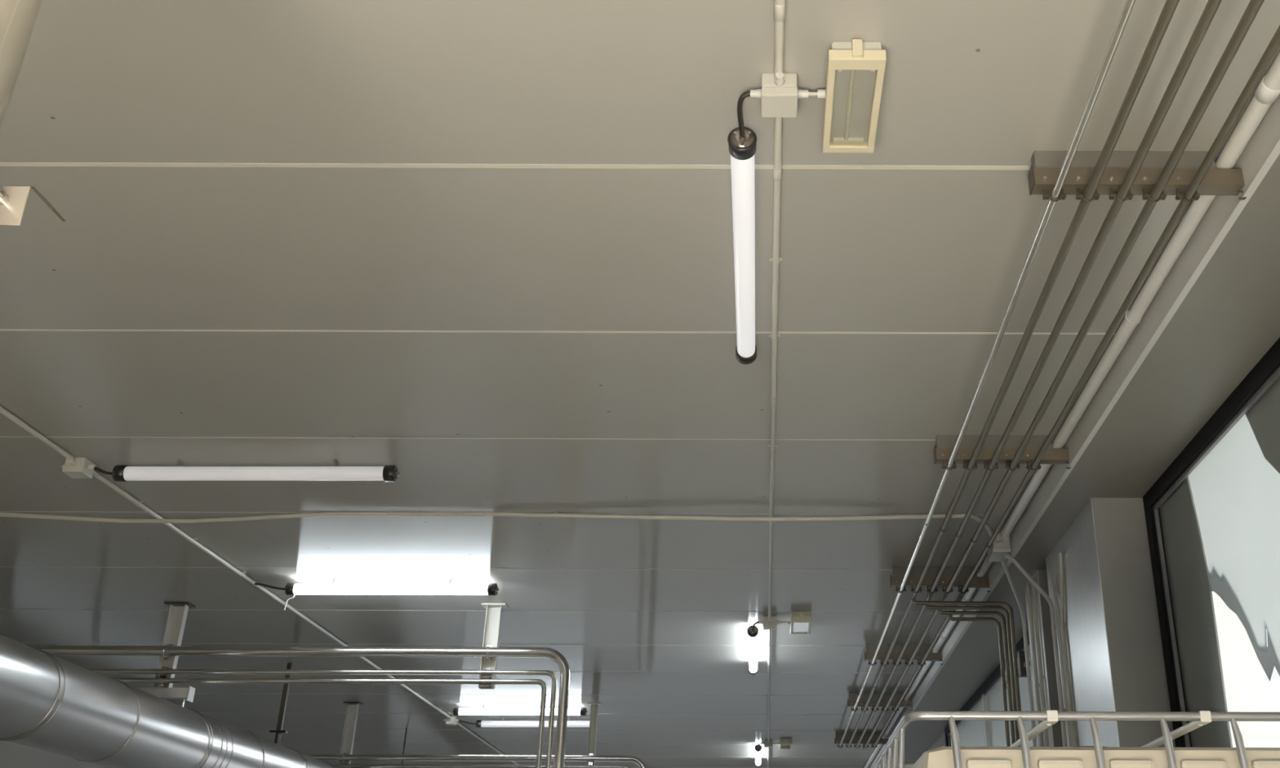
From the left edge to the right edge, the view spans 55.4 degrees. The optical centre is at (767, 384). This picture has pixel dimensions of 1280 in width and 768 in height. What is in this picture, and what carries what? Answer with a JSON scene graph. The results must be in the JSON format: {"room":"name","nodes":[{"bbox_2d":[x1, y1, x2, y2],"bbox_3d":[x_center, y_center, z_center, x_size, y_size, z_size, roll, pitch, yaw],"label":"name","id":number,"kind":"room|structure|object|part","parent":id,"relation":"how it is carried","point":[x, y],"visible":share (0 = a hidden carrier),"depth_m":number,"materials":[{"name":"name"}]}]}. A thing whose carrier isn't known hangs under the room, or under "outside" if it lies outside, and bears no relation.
{"room":"industrial hall","nodes":[
{"label":"industrial hall","id":0,"kind":"room"},
{"bbox_2d":[0,0,1279,767],"bbox_3d":[-2.386,1.589,8.890,7.640,0.082,21.492,0,-25,0],"label":"ceiling","id":1,"kind":"structure","parent":0,"point":[480,251],"depth_m":4.84,"materials":[{"name":"white paint"}]},
{"bbox_2d":[0,405,75,460],"bbox_3d":[-3.509,-1.226,2.599,0.046,0.027,7.720,0,-25,0],"label":"conduit","id":2,"kind":"object","parent":1,"relation":"attached to","point":[2,411],"visible":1,"depth_m":5.79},
{"bbox_2d":[62,457,96,478],"bbox_3d":[-3.511,0.428,6.164,0.140,0.080,0.140,-19,-31,36],"label":"junction box","id":3,"kind":"object","parent":1,"relation":"attached to","point":[81,467],"visible":0.99,"depth_m":6.13,"materials":[{"name":"white plastic"}]},
{"bbox_3d":[-3.512,0.449,6.154,0.102,0.032,0.102,0,-25,0],"label":"lid","id":4,"kind":"part","parent":3,"relation":"part of","materials":[{"name":"white plastic"}]},
{"bbox_2d":[133,602,195,706],"bbox_3d":[-4.360,1.939,8.681,0.534,0.745,0.165,0,-25,0],"label":"support post","id":5,"kind":"object","parent":1,"relation":"hanging from","point":[178,611],"visible":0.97,"depth_m":8.70,"materials":[{"name":"silver metal"}]},
{"bbox_3d":[-4.306,1.616,8.856,0.180,0.012,0.115,0,-25,0],"label":"ceiling plate","id":6,"kind":"part","parent":5,"relation":"part of","materials":[{"name":"grey metal"}]},
{"bbox_3d":[-4.143,2.259,8.564,0.015,0.067,0.016,0,-25,0],"label":"hanger rod","id":7,"kind":"part","parent":5,"relation":"part of","materials":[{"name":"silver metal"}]},
{"bbox_3d":[-4.098,2.204,8.590,0.008,0.100,0.090,0,-25,0],"label":"plate","id":8,"kind":"part","parent":5,"relation":"part of","materials":[{"name":"white metal"}]},
{"bbox_2d":[27,645,570,767],"bbox_3d":[-3.807,3.438,7.955,4.811,3.429,0.072,0,-25,0],"label":"pipe","id":9,"kind":"object","parent":5,"relation":"attached to","point":[106,651],"visible":1,"depth_m":8.62,"materials":[{"name":"silver metal"}]},
{"bbox_2d":[85,668,557,767],"bbox_3d":[-3.853,3.512,7.921,4.719,3.266,0.038,0,-25,0],"label":"pipe","id":10,"kind":"object","parent":5,"relation":"attached to","point":[100,671],"visible":1,"depth_m":8.57,"materials":[{"name":"silver metal"}]},
{"bbox_2d":[93,459,399,482],"bbox_3d":[-2.669,0.443,6.151,1.586,0.113,0.086,0,-25,1],"label":"tube light","id":11,"kind":"object","parent":1,"relation":"attached to","point":[120,473],"visible":1,"depth_m":6.12,"materials":[{"name":"white plastic"}]},
{"bbox_2d":[123,466,383,480],"bbox_3d":[-2.602,0.455,6.145,1.350,0.072,0.072,0,-25,1],"label":"diffuser","id":12,"kind":"object","parent":11,"relation":"attached to","point":[130,473],"depth_m":6.12,"materials":[{"name":"white plastic"}]},
{"bbox_2d":[93,470,451,719],"bbox_3d":[-3.506,2.060,9.794,0.057,0.029,7.820,0,-25,0],"label":"conduit","id":13,"kind":"object","parent":1,"relation":"attached to","point":[138,503],"visible":0.82,"depth_m":7.88,"materials":[{"name":"grey metal"}]},
{"bbox_2d":[269,662,293,745],"bbox_3d":[-4.260,2.827,10.630,0.140,0.740,0.060,0,-25,0],"label":"hanger","id":14,"kind":"object","parent":1,"relation":"hanging from","point":[278,731],"visible":0.88,"depth_m":10.59,"materials":[{"name":"grey metal"}]},
{"bbox_3d":[-4.261,3.031,10.537,0.140,0.020,0.060,0,-25,0],"label":"clamp plate","id":15,"kind":"part","parent":14,"relation":"part of","materials":[{"name":"black metal"}]},
{"bbox_3d":[-4.260,2.759,10.661,0.040,0.590,0.030,0,-25,0],"label":"rod","id":16,"kind":"part","parent":14,"relation":"part of","materials":[{"name":"grey metal"}]},
{"bbox_2d":[338,702,363,767],"bbox_3d":[-4.323,3.625,12.451,0.175,0.680,0.154,0,-25,0],"label":"support post","id":17,"kind":"object","parent":1,"relation":"hanging from","point":[349,728],"visible":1,"depth_m":12.51,"materials":[{"name":"silver metal"}]},
{"bbox_3d":[-4.322,3.329,12.607,0.175,0.012,0.115,0,-25,0],"label":"ceiling plate","id":18,"kind":"part","parent":17,"relation":"part of","materials":[{"name":"grey metal"}]},
{"bbox_2d":[254,578,498,609],"bbox_3d":[-2.650,1.425,8.180,1.651,0.216,0.098,0,-25,1],"label":"tube light","id":19,"kind":"object","parent":1,"relation":"hanging from","point":[291,588],"visible":1,"depth_m":8.16,"materials":[{"name":"white plastic"}]},
{"bbox_2d":[293,583,488,595],"bbox_3d":[-2.547,1.391,8.194,1.345,0.072,0.072,0,-25,0],"label":"diffuser","id":20,"kind":"object","parent":19,"relation":"attached to","point":[298,588],"depth_m":8.16,"materials":[{"name":"white plastic"}]},
{"bbox_2d":[401,727,407,764],"bbox_3d":[-4.216,4.569,13.847,0.522,1.237,0.016,0,-25,0],"label":"hanger","id":21,"kind":"object","parent":1,"relation":"hanging from","point":[406,727],"visible":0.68,"depth_m":14.03,"materials":[{"name":"black metal"}]},
{"bbox_2d":[444,716,458,725],"bbox_3d":[-3.508,3.734,13.405,0.140,0.080,0.140,-19,-31,36],"label":"junction box","id":22,"kind":"object","parent":1,"relation":"attached to","point":[453,722],"visible":0.98,"depth_m":13.37,"materials":[{"name":"white plastic"}]},
{"bbox_3d":[-3.508,3.756,13.395,0.102,0.032,0.102,0,-25,0],"label":"lid","id":23,"kind":"part","parent":22,"relation":"part of","materials":[{"name":"white plastic"}]},
{"bbox_2d":[457,721,519,764],"bbox_3d":[-3.517,4.921,16.062,0.046,0.027,5.680,0,-25,0],"label":"conduit","id":24,"kind":"object","parent":1,"relation":"attached to","point":[458,723],"visible":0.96,"depth_m":14.85,"materials":[{"name":"grey metal"}]},
{"bbox_2d":[478,603,507,688],"bbox_3d":[-2.002,1.886,8.709,0.175,0.611,0.165,0,-25,0],"label":"support post","id":25,"kind":"object","parent":1,"relation":"hanging from","point":[494,611],"visible":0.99,"depth_m":8.78,"materials":[{"name":"white metal"}]},
{"bbox_2d":[108,677,546,767],"bbox_3d":[-3.886,3.541,7.908,4.653,3.203,0.038,0,-25,0],"label":"pipe","id":26,"kind":"object","parent":25,"relation":"attached to","point":[126,680],"visible":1,"depth_m":8.55,"materials":[{"name":"silver metal"}]},
{"bbox_3d":[-2.001,1.625,8.856,0.175,0.012,0.115,0,-25,0],"label":"ceiling plate","id":27,"kind":"part","parent":25,"relation":"part of","materials":[{"name":"white plastic"}]},
{"bbox_2d":[0,510,992,537],"bbox_3d":[-2.427,0.816,7.035,7.552,0.051,0.382,0,-25,0],"label":"conduit","id":28,"kind":"object","parent":1,"relation":"attached to","point":[415,513],"visible":0.94,"depth_m":6.88,"materials":[{"name":"grey metal"}]},
{"bbox_2d":[453,704,586,715],"bbox_3d":[-2.595,3.416,12.661,1.407,0.113,0.086,0,-25,1],"label":"tube light","id":29,"kind":"object","parent":1,"relation":"attached to","point":[456,711],"visible":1,"depth_m":12.63,"materials":[{"name":"white plastic"}]},
{"bbox_2d":[458,707,580,715],"bbox_3d":[-2.595,3.428,12.656,1.305,0.072,0.072,0,-25,1],"label":"diffuser","id":30,"kind":"object","parent":29,"relation":"attached to","point":[462,711],"depth_m":12.63,"materials":[{"name":"white plastic"}]},
{"bbox_2d":[458,717,590,728],"bbox_3d":[-2.675,3.751,13.396,1.556,0.113,0.088,0,-25,1],"label":"tube light","id":31,"kind":"object","parent":1,"relation":"attached to","point":[479,723],"visible":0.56,"depth_m":13.36,"materials":[{"name":"white plastic"}]},
{"bbox_2d":[480,720,590,727],"bbox_3d":[-2.568,3.762,13.388,1.240,0.072,0.072,0,-25,1],"label":"diffuser","id":32,"kind":"object","parent":31,"relation":"attached to","point":[483,723],"depth_m":13.36,"materials":[{"name":"white plastic"}]},
{"bbox_2d":[586,702,602,764],"bbox_3d":[-1.808,3.643,12.447,0.140,0.700,0.154,0,-25,0],"label":"support post","id":33,"kind":"object","parent":1,"relation":"hanging from","point":[594,706],"visible":1,"depth_m":12.51,"materials":[{"name":"grey metal"}]},
{"bbox_2d":[303,754,646,767],"bbox_3d":[-3.718,5.247,11.669,5.000,3.223,0.060,0,-25,0],"label":"pipe","id":34,"kind":"object","parent":33,"relation":"attached to","point":[637,761],"visible":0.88,"depth_m":12.30,"materials":[{"name":"silver metal"}]},
{"bbox_2d":[330,764,631,767],"bbox_3d":[-3.787,5.290,11.650,4.863,3.128,0.036,0,-25,0],"label":"pipe","id":35,"kind":"object","parent":33,"relation":"attached to","point":[338,766],"visible":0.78,"depth_m":12.28,"materials":[{"name":"silver metal"}]},
{"bbox_3d":[-1.807,3.338,12.607,0.140,0.012,0.115,0,-25,0],"label":"ceiling plate","id":36,"kind":"part","parent":33,"relation":"part of","materials":[{"name":"white plastic"}]},
{"bbox_2d":[727,91,756,364],"bbox_3d":[-0.081,-0.463,4.148,0.086,0.113,1.640,0,-25,0],"label":"tube light","id":37,"kind":"object","parent":1,"relation":"attached to","point":[742,140],"visible":1,"depth_m":3.95,"materials":[{"name":"white plastic"}]},
{"bbox_2d":[730,155,755,357],"bbox_3d":[-0.082,-0.419,4.212,0.072,0.072,1.385,0,-25,0],"label":"diffuser","id":38,"kind":"object","parent":37,"relation":"attached to","point":[743,188],"depth_m":4.07,"materials":[{"name":"white plastic"}]},
{"bbox_2d":[746,621,759,675],"bbox_3d":[-0.122,2.165,9.904,0.097,0.113,1.654,1,-25,-1],"label":"tube light","id":39,"kind":"object","parent":1,"relation":"attached to","point":[753,631],"visible":1,"depth_m":9.71,"materials":[{"name":"white plastic"}]},
{"bbox_2d":[748,635,757,672],"bbox_3d":[-0.123,2.203,9.954,0.072,0.072,1.430,0,-25,0],"label":"diffuser","id":40,"kind":"object","parent":39,"relation":"attached to","point":[753,640],"depth_m":9.90,"materials":[{"name":"white plastic"}]},
{"bbox_2d":[755,742,761,766],"bbox_3d":[-0.126,4.790,15.653,0.092,0.113,1.674,0,-25,-1],"label":"tube light","id":41,"kind":"object","parent":1,"relation":"attached to","point":[757,748],"visible":1,"depth_m":15.43,"materials":[{"name":"white plastic"}]},
{"bbox_2d":[755,750,760,765],"bbox_3d":[-0.127,4.832,15.712,0.072,0.072,1.430,0,-25,0],"label":"diffuser","id":42,"kind":"object","parent":41,"relation":"attached to","point":[757,753],"depth_m":15.69,"materials":[{"name":"white plastic"}]},
{"bbox_2d":[761,739,774,747],"bbox_3d":[0.004,4.431,14.906,0.140,0.080,0.140,-19,-31,36],"label":"junction box","id":43,"kind":"object","parent":1,"relation":"attached to","point":[766,744],"visible":1,"depth_m":14.86,"materials":[{"name":"white plastic"}]},
{"bbox_3d":[0.004,4.453,14.896,0.102,0.032,0.102,0,-25,0],"label":"lid","id":44,"kind":"part","parent":43,"relation":"part of","materials":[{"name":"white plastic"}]},
{"bbox_2d":[766,747,769,767],"bbox_3d":[0.002,5.276,16.812,0.044,0.026,4.030,0,-25,0],"label":"conduit","id":45,"kind":"object","parent":1,"relation":"attached to","point":[767,754],"visible":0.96,"depth_m":16.16,"materials":[{"name":"white metal"}]},
{"bbox_2d":[766,629,771,742],"bbox_3d":[0.008,3.100,12.046,0.044,0.026,6.170,0,-25,0],"label":"conduit","id":46,"kind":"object","parent":1,"relation":"attached to","point":[769,654],"visible":0.89,"depth_m":11.46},
{"bbox_2d":[759,616,780,629],"bbox_3d":[0.014,1.810,9.166,0.140,0.080,0.140,-19,-31,36],"label":"junction box","id":47,"kind":"object","parent":1,"relation":"attached to","point":[768,624],"visible":0.99,"depth_m":9.12,"materials":[{"name":"white plastic"}]},
{"bbox_3d":[0.014,1.832,9.156,0.102,0.032,0.102,0,-25,0],"label":"lid","id":48,"kind":"part","parent":47,"relation":"part of","materials":[{"name":"white plastic"}]},
{"bbox_2d":[767,117,782,618],"bbox_3d":[0.020,0.476,6.299,0.050,0.026,6.185,0,-25,0],"label":"conduit","id":49,"kind":"object","parent":1,"relation":"attached to","point":[777,169],"visible":0.96,"depth_m":4.64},
{"bbox_2d":[750,72,808,117],"bbox_3d":[0.032,-0.815,3.415,0.140,0.080,0.140,-19,-31,36],"label":"junction box","id":50,"kind":"object","parent":1,"relation":"attached to","point":[779,94],"visible":1,"depth_m":3.38,"materials":[{"name":"white plastic"}]},
{"bbox_3d":[0.032,-0.793,3.405,0.102,0.032,0.102,0,-25,0],"label":"lid","id":51,"kind":"part","parent":50,"relation":"part of","materials":[{"name":"white plastic"}]},
{"bbox_2d":[808,92,817,96],"bbox_3d":[0.127,-0.819,3.417,0.051,0.011,0.012,0,-25,0],"label":"cable","id":52,"kind":"object","parent":50,"relation":"attached to","point":[810,94],"visible":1,"depth_m":3.41,"materials":[{"name":"white plastic"}]},
{"bbox_2d":[773,0,785,75],"bbox_3d":[0.033,-1.840,1.225,0.048,0.029,4.700,0,-25,0],"label":"conduit","id":53,"kind":"object","parent":1,"relation":"attached to","point":[779,5],"visible":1,"depth_m":3.20,"materials":[{"name":"white plastic"}]},
{"bbox_2d":[777,738,792,749],"bbox_3d":[0.208,4.439,14.932,0.176,0.072,0.437,0,-25,0],"label":"lamp","id":54,"kind":"object","parent":1,"relation":"attached to","point":[784,744],"visible":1,"depth_m":14.77,"materials":[{"name":"white plastic"}]},
{"bbox_3d":[0.219,4.459,14.930,0.154,0.035,0.425,0,-25,0],"label":"frame","id":55,"kind":"part","parent":54,"relation":"part of","materials":[{"name":"beige plastic"}]},
{"bbox_2d":[787,612,812,634],"bbox_3d":[0.238,1.815,9.183,0.176,0.072,0.437,0,-25,0],"label":"lamp","id":56,"kind":"object","parent":1,"relation":"attached to","point":[800,623],"visible":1,"depth_m":9.11,"materials":[{"name":"white plastic"}]},
{"bbox_2d":[817,39,886,153],"bbox_3d":[0.228,-0.812,3.429,0.176,0.072,0.437,0,-25,0],"label":"lamp","id":57,"kind":"object","parent":1,"relation":"attached to","point":[855,68],"visible":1,"depth_m":3.39,"materials":[{"name":"white plastic"}]},
{"bbox_2d":[834,732,888,747],"bbox_3d":[1.111,4.217,14.313,0.652,0.176,0.064,0,-25,0],"label":"bracket","id":58,"kind":"object","parent":1,"relation":"attached to","point":[838,735],"visible":0.88,"depth_m":14.29,"materials":[{"name":"metal"}]},
{"bbox_2d":[847,693,912,711],"bbox_3d":[1.115,3.158,11.993,0.652,0.176,0.064,0,-25,0],"label":"bracket","id":59,"kind":"object","parent":1,"relation":"attached to","point":[853,697],"visible":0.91,"depth_m":11.97,"materials":[{"name":"metal"}]},
{"bbox_2d":[863,644,942,666],"bbox_3d":[1.118,2.236,9.974,0.652,0.176,0.064,0,-25,0],"label":"bracket","id":60,"kind":"object","parent":1,"relation":"attached to","point":[870,649],"visible":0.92,"depth_m":9.95,"materials":[{"name":"metal"}]},
{"bbox_2d":[863,555,992,767],"bbox_3d":[1.387,3.566,13.011,0.091,0.054,12.370,0,-25,0],"label":"pipe","id":61,"kind":"object","parent":1,"relation":"attached to","point":[985,566],"visible":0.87,"depth_m":10.00,"materials":[{"name":"grey metal"}]},
{"bbox_2d":[889,566,990,593],"bbox_3d":[1.121,1.277,7.872,0.652,0.176,0.064,0,-25,0],"label":"bracket","id":62,"kind":"object","parent":1,"relation":"attached to","point":[898,573],"visible":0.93,"depth_m":7.85,"materials":[{"name":"metal"}]},
{"bbox_3d":[0.798,1.282,7.870,0.005,0.074,0.064,0,-25,0],"label":"plate","id":63,"kind":"part","parent":62,"relation":"part of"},
{"bbox_2d":[986,530,1011,561],"bbox_3d":[1.381,0.972,7.253,0.108,0.135,0.280,0,-25,0],"label":"junction box","id":64,"kind":"object","parent":1,"relation":"attached to","point":[1001,546],"visible":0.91,"depth_m":7.16,"materials":[{"name":"grey plastic"}]},
{"bbox_3d":[1.381,1.020,7.232,0.108,0.030,0.210,0,-25,0],"label":"lid","id":65,"kind":"part","parent":64,"relation":"part of","materials":[{"name":"grey plastic"}]},
{"bbox_2d":[1000,559,1037,746],"bbox_3d":[1.516,2.808,6.764,0.036,3.621,0.595,-9,-26,20],"label":"conduit","id":66,"kind":"object","parent":64,"relation":"attached to","point":[1002,562],"visible":0.9,"depth_m":7.47,"materials":[{"name":"grey metal"}]},
{"bbox_2d":[933,435,1071,471],"bbox_3d":[1.125,0.334,5.808,0.652,0.176,0.064,0,-25,0],"label":"bracket","id":67,"kind":"object","parent":1,"relation":"attached to","point":[942,451],"visible":0.88,"depth_m":5.79,"materials":[{"name":"metal"}]},
{"bbox_3d":[0.801,0.339,5.805,0.005,0.074,0.064,0,-25,0],"label":"plate","id":68,"kind":"part","parent":67,"relation":"part of","materials":[{"name":"grey metal"}]},
{"bbox_2d":[1027,151,1246,202],"bbox_3d":[1.128,-0.630,3.697,0.652,0.176,0.064,0,-25,0],"label":"bracket","id":69,"kind":"object","parent":1,"relation":"attached to","point":[1046,166],"visible":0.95,"depth_m":3.67,"materials":[{"name":"metal"}]},
{"bbox_2d":[838,0,1136,750],"bbox_3d":[0.863,0.848,6.771,0.027,0.026,16.980,0,-25,0],"label":"pipe","id":70,"kind":"object","parent":69,"relation":"attached to","point":[1128,6],"visible":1,"depth_m":4.00,"materials":[{"name":"metal"}]},
{"bbox_2d":[846,0,1179,750],"bbox_3d":[1.275,2.476,6.028,0.668,3.610,16.980,0,-25,0],"label":"pipe","id":71,"kind":"object","parent":69,"relation":"attached to","point":[1170,6],"visible":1,"depth_m":4.26,"materials":[{"name":"metal"}]},
{"bbox_3d":[0.805,-0.625,3.694,0.005,0.074,0.064,0,-25,0],"label":"plate","id":72,"kind":"part","parent":69,"relation":"part of","materials":[{"name":"beige metal"}]},
{"bbox_2d":[854,0,1222,750],"bbox_3d":[1.326,2.477,6.028,0.567,3.610,16.980,0,-25,0],"label":"pipe","id":73,"kind":"object","parent":69,"relation":"attached to","point":[1211,6],"visible":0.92,"depth_m":4.27,"materials":[{"name":"metal"}]},
{"bbox_2d":[862,0,1264,750],"bbox_3d":[1.376,2.477,6.028,0.466,3.610,16.980,0,-25,0],"label":"pipe","id":74,"kind":"object","parent":69,"relation":"attached to","point":[1253,7],"visible":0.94,"depth_m":4.22,"materials":[{"name":"metal"}]},
{"bbox_2d":[871,25,1279,750],"bbox_3d":[1.428,2.478,6.027,0.362,3.607,16.980,0,-25,0],"label":"pipe","id":75,"kind":"object","parent":69,"relation":"hanging from","point":[1274,43],"visible":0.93,"depth_m":4.38,"materials":[{"name":"metal"}]},
{"bbox_2d":[1000,52,1279,537],"bbox_3d":[1.405,-0.951,3.119,0.104,0.061,8.840,0,-25,0],"label":"pipe","id":76,"kind":"object","parent":1,"relation":"attached to","point":[1268,91],"visible":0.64,"depth_m":4.28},
{"bbox_2d":[927,731,951,751],"bbox_3d":[2.013,3.437,8.053,0.160,3.650,21.500,0,-25,0],"label":"wall","id":77,"kind":"structure","parent":0,"point":[940,741],"depth_m":13.58,"materials":[{"name":"grey paint"}]},
{"bbox_2d":[944,631,1030,746],"bbox_3d":[1.927,3.740,9.921,0.050,2.648,5.650,0,-25,0],"label":"window","id":78,"kind":"structure","parent":77,"relation":"in","point":[980,695],"depth_m":10.67,"materials":[{"name":"metal"},{"name":"black painted metal"}]},
{"bbox_2d":[956,648,1038,746],"bbox_3d":[1.967,3.742,9.927,0.003,2.617,5.498,0,-25,0],"label":"plastic sheet","id":79,"kind":"object","parent":78,"relation":"attached to","point":[971,732],"visible":0.02,"depth_m":10.47,"materials":[{"name":"plastic"}]},
{"bbox_2d":[1142,337,1279,747],"bbox_3d":[1.936,1.084,4.103,0.050,2.648,3.360,0,-25,0],"label":"window","id":80,"kind":"structure","parent":77,"relation":"in","point":[1266,371],"depth_m":5.67,"materials":[{"name":"black metal"}]},
{"bbox_2d":[1159,475,1232,747],"bbox_3d":[1.964,1.653,5.351,0.008,2.617,0.574,0,-25,0],"label":"board","id":81,"kind":"object","parent":80,"relation":"attached to","point":[1193,611],"visible":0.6,"depth_m":5.57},
{"bbox_2d":[1188,413,1279,665],"bbox_3d":[1.978,0.803,4.075,0.003,2.131,3.016,0,-25,0],"label":"plastic sheet","id":82,"kind":"object","parent":80,"relation":"attached to","point":[1235,490],"visible":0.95,"depth_m":5.01,"materials":[{"name":"white plastic"}]},
{"bbox_2d":[1209,572,1279,680],"bbox_3d":[1.985,1.039,3.925,0.003,1.771,2.938,0,-25,0],"label":"plastic sheet","id":83,"kind":"object","parent":80,"relation":"attached to","point":[1268,660],"visible":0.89,"depth_m":5.02,"materials":[{"name":"grey plastic"}]},
{"bbox_2d":[1211,591,1279,747],"bbox_3d":[1.992,1.322,3.946,0.003,2.053,3.211,0,-25,0],"label":"window pane","id":84,"kind":"object","parent":80,"relation":"attached to","point":[1247,686],"visible":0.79,"depth_m":5.05,"materials":[{"name":"white glass"}]},
{"bbox_2d":[1245,376,1279,473],"bbox_3d":[1.970,0.122,3.873,0.008,1.061,2.082,0,-25,0],"label":"board","id":85,"kind":"object","parent":80,"relation":"attached to","point":[1263,417],"visible":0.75,"depth_m":4.75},
{"bbox_2d":[891,153,1279,763],"bbox_3d":[1.777,1.671,8.859,0.645,0.230,21.500,0,-25,0],"label":"wall","id":86,"kind":"structure","parent":0,"point":[1228,319],"depth_m":5.12,"materials":[{"name":"grey paint"}]},
{"bbox_2d":[867,93,1279,767],"bbox_3d":[1.443,1.710,8.841,0.026,0.158,21.500,0,-25,0],"label":"trim","id":87,"kind":"structure","parent":86,"relation":"attached to","point":[1262,150],"depth_m":4.65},
{"bbox_3d":[-2.165,5.128,7.274,8.505,0.100,21.900,0,-25,0],"label":"floor","id":88,"kind":"structure","parent":0,"visible":0},
{"bbox_2d":[0,0,65,226],"bbox_3d":[-1.337,0.419,1.649,0.178,3.800,0.298,-9,-26,19],"label":"pipe","id":89,"kind":"object","parent":88,"relation":"on","point":[18,18],"visible":1,"depth_m":2.05,"materials":[{"name":"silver metal"}]},
{"bbox_3d":[-1.290,-0.304,2.063,0.048,0.078,0.004,0,-25,0],"label":"clamp plate","id":90,"kind":"part","parent":89,"relation":"part of","materials":[{"name":"white metal"}]},
{"bbox_2d":[1024,569,1062,746],"bbox_3d":[1.790,2.883,6.843,0.289,3.650,0.400,0,-25,0],"label":"column","id":91,"kind":"structure","parent":88,"relation":"on","point":[1055,734],"depth_m":7.25,"materials":[{"name":"grey metal"}]},
{"bbox_2d":[1005,650,1030,688],"bbox_3d":[1.621,1.903,7.961,0.055,0.160,0.780,0,-25,0],"label":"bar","id":92,"kind":"object","parent":91,"relation":"attached to","point":[1022,673],"visible":0.52,"depth_m":7.67,"materials":[{"name":"grey metal"}]},
{"bbox_2d":[1026,582,1044,746],"bbox_3d":[1.630,2.880,6.873,0.027,3.580,0.051,0,-25,0],"label":"conduit","id":93,"kind":"object","parent":91,"relation":"attached to","point":[1037,685],"visible":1,"depth_m":7.41,"materials":[{"name":"grey metal"}]},
{"bbox_2d":[1031,576,1048,746],"bbox_3d":[1.630,2.824,6.751,0.027,3.580,0.060,0,-25,0],"label":"conduit","id":94,"kind":"object","parent":91,"relation":"attached to","point":[1033,590],"visible":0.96,"depth_m":7.27,"materials":[{"name":"grey metal"}]},
{"bbox_2d":[874,710,1279,767],"bbox_3d":[0.967,1.498,3.154,1.293,1.100,1.019,0,-25,0],"label":"tank","id":95,"kind":"object","parent":88,"relation":"on","point":[1019,754],"visible":1,"depth_m":2.92,"materials":[{"name":"plastic"}]},
{"bbox_3d":[0.967,1.476,3.164,1.195,0.908,0.944,0,-25,0],"label":"tank","id":96,"kind":"part","parent":95,"relation":"part of","materials":[{"name":"plastic"}]},
{"bbox_2d":[1045,497,1175,747],"bbox_3d":[1.792,2.472,5.943,0.289,3.650,1.100,0,-25,0],"label":"column","id":97,"kind":"structure","parent":88,"relation":"on","point":[1115,651],"depth_m":6.06,"materials":[{"name":"grey metal"}]},
{"bbox_2d":[1004,554,1067,746],"bbox_3d":[1.526,2.637,6.390,0.265,3.620,0.054,-8,-26,18],"label":"conduit","id":98,"kind":"object","parent":97,"relation":"attached to","point":[1013,560],"visible":0.94,"depth_m":6.88,"materials":[{"name":"grey metal"}]},
{"bbox_2d":[1049,570,1071,746],"bbox_3d":[1.631,2.645,6.229,0.021,3.473,0.096,0,-25,0],"label":"conduit","id":99,"kind":"object","parent":97,"relation":"attached to","point":[1051,574],"visible":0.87,"depth_m":6.74,"materials":[{"name":"grey metal"}]},
{"bbox_2d":[1057,552,1076,746],"bbox_3d":[1.631,2.565,6.104,0.028,3.513,0.155,0,-25,0],"label":"conduit","id":100,"kind":"object","parent":97,"relation":"attached to","point":[1062,624],"visible":1,"depth_m":6.66,"materials":[{"name":"grey metal"}]},
{"bbox_3d":[-4.204,1.039,6.115,0.522,1.237,0.016,0,-25,0],"label":"hanger","id":101,"kind":"object","parent":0,"visible":0},
{"bbox_2d":[0,634,337,767],"bbox_3d":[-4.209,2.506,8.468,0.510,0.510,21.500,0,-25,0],"label":"duct","id":102,"kind":"object","parent":101,"relation":"hanging from","point":[49,703],"visible":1,"depth_m":7.37,"materials":[{"name":"silver metal"}]}
]}

